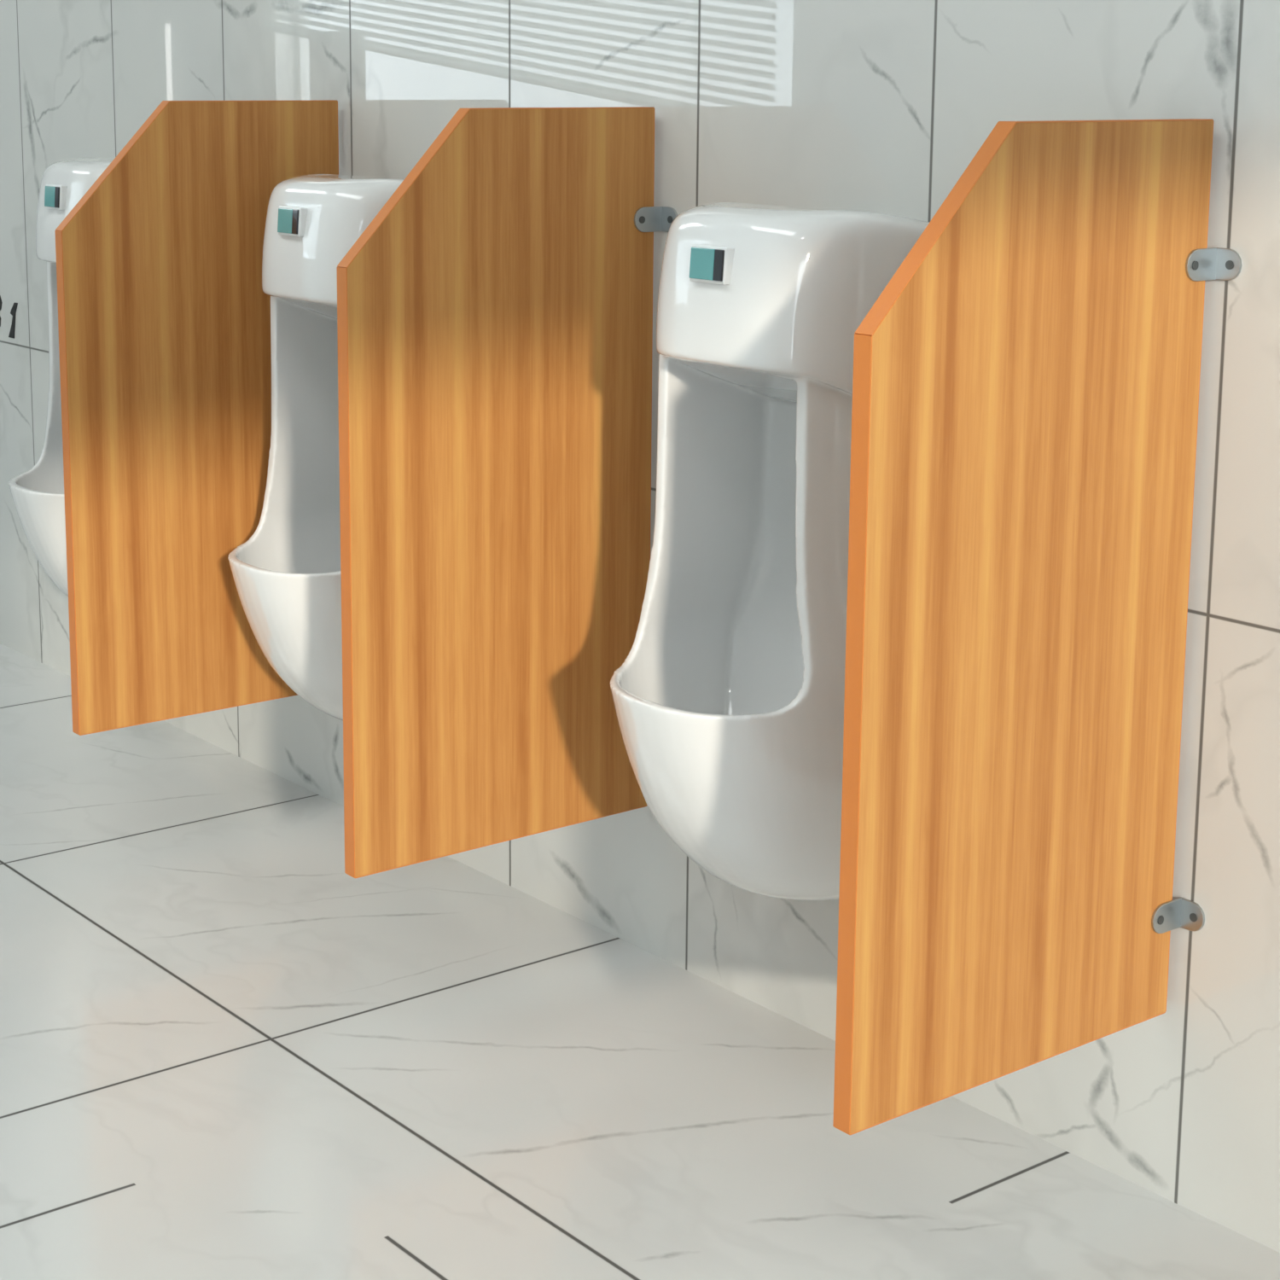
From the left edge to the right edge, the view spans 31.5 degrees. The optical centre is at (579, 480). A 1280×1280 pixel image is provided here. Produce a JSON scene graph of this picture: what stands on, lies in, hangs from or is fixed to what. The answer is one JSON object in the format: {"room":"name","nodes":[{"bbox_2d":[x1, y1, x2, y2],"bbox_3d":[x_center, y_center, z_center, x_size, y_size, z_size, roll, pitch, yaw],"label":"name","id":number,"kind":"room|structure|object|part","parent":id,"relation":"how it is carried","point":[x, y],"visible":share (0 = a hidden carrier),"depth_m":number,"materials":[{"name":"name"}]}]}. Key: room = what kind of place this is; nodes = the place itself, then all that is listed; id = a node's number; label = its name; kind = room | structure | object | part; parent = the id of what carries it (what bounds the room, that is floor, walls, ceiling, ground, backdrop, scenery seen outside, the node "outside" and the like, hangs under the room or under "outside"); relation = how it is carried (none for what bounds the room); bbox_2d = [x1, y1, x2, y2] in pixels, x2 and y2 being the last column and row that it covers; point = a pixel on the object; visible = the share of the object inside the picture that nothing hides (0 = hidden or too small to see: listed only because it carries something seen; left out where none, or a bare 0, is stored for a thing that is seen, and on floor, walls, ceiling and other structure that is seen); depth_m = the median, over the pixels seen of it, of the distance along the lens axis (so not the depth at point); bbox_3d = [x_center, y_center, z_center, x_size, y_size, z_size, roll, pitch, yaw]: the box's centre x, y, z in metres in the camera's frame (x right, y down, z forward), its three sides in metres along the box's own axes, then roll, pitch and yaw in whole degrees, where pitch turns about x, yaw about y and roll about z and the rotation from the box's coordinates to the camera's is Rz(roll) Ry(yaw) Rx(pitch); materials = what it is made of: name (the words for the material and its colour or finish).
{"room":"public restroom","nodes":[
{"label":"public restroom","id":0,"kind":"room"},
{"bbox_2d":[0,643,1279,1279],"bbox_3d":[-2.408,0.472,4.115,2.600,0.100,11.500,-8,13,-37],"label":"floor","id":1,"kind":"structure","parent":0,"point":[228,1051],"depth_m":2.59,"materials":[{"name":"tile"}]},
{"bbox_2d":[0,0,1279,1252],"bbox_3d":[-1.316,-0.951,4.717,0.150,2.700,11.800,-8,13,-37],"label":"wall","id":2,"kind":"structure","parent":0,"point":[872,106],"depth_m":2.62,"materials":[{"name":"stone"}]},
{"bbox_2d":[0,296,17,338],"bbox_3d":[-1.131,-0.330,4.457,0.001,0.092,0.130,-8,13,-37],"label":"number sign","id":3,"kind":"object","parent":2,"relation":"attached to","point":[13,311],"depth_m":4.43,"materials":[{"name":"black plastic"}]},
{"bbox_2d":[8,157,113,597],"bbox_3d":[-0.778,-0.140,3.753,0.333,0.778,0.344,-8,13,-37],"label":"urinal","id":4,"kind":"object","parent":2,"relation":"attached to","point":[37,493],"visible":0.17,"depth_m":3.69,"materials":[{"name":"white ceramic"}]},
{"bbox_3d":[-0.847,-0.456,3.632,0.006,0.033,0.038,-3,10,-38],"label":"sensor glass","id":5,"kind":"part","parent":4,"relation":"part of","materials":[{"name":"teal glass"}]},
{"bbox_3d":[-0.838,-0.455,3.630,0.014,0.039,0.058,-3,10,-38],"label":"sensor frame","id":6,"kind":"part","parent":4,"relation":"part of","materials":[{"name":"white plastic"}]},
{"bbox_2d":[54,99,338,735],"bbox_3d":[-0.533,-0.100,3.330,0.466,0.904,0.052,-8,13,-37],"label":"partition","id":7,"kind":"object","parent":2,"relation":"attached to","point":[164,309],"depth_m":3.29,"materials":[{"name":"orange wood"}]},
{"bbox_2d":[227,174,404,721],"bbox_3d":[-0.327,-0.036,3.181,0.333,0.778,0.344,-8,13,-37],"label":"urinal","id":8,"kind":"object","parent":2,"relation":"attached to","point":[287,578],"visible":0.41,"depth_m":3.15,"materials":[{"name":"white ceramic"}]},
{"bbox_3d":[-0.395,-0.351,3.060,0.006,0.033,0.038,-3,10,-38],"label":"sensor glass","id":9,"kind":"part","parent":8,"relation":"part of","materials":[{"name":"teal glass"}]},
{"bbox_3d":[-0.386,-0.350,3.058,0.014,0.039,0.058,-3,10,-38],"label":"sensor frame","id":10,"kind":"part","parent":8,"relation":"part of","materials":[{"name":"white plastic"}]},
{"bbox_2d":[336,106,677,878],"bbox_3d":[-0.078,0.005,2.754,0.466,0.904,0.052,-8,13,-37],"label":"partition","id":11,"kind":"object","parent":2,"relation":"attached to","point":[495,313],"depth_m":2.74,"materials":[{"name":"orange wood"}]},
{"bbox_3d":[0.095,-0.325,2.817,0.047,0.031,0.031,-8,13,-37],"label":"bracket plate","id":12,"kind":"part","parent":11,"relation":"part of","materials":[{"name":"silver metal"}]},
{"bbox_2d":[610,202,929,900],"bbox_3d":[0.200,0.086,2.513,0.333,0.778,0.344,-8,13,-37],"label":"urinal","id":13,"kind":"object","parent":2,"relation":"attached to","point":[728,694],"visible":0.7,"depth_m":2.44,"materials":[{"name":"white ceramic"}]},
{"bbox_3d":[0.131,-0.229,2.393,0.006,0.033,0.038,-3,10,-38],"label":"sensor glass","id":14,"kind":"part","parent":13,"relation":"part of","materials":[{"name":"teal glass"}]},
{"bbox_3d":[0.141,-0.229,2.391,0.014,0.039,0.058,-3,10,-38],"label":"sensor frame","id":15,"kind":"part","parent":13,"relation":"part of","materials":[{"name":"white plastic"}]},
{"bbox_2d":[832,118,1241,1135],"bbox_3d":[0.434,0.123,2.105,0.466,0.904,0.052,-8,13,-37],"label":"partition","id":16,"kind":"object","parent":2,"relation":"attached to","point":[1026,379],"depth_m":2.09,"materials":[{"name":"orange wood"}]},
{"bbox_3d":[0.604,0.444,2.284,0.047,0.031,0.031,-8,13,-37],"label":"bracket plate","id":17,"kind":"part","parent":16,"relation":"part of","materials":[{"name":"silver metal"}]},
{"bbox_3d":[0.607,-0.206,2.168,0.047,0.031,0.031,-8,13,-37],"label":"bracket plate","id":18,"kind":"part","parent":16,"relation":"part of","materials":[{"name":"silver metal"}]}
]}

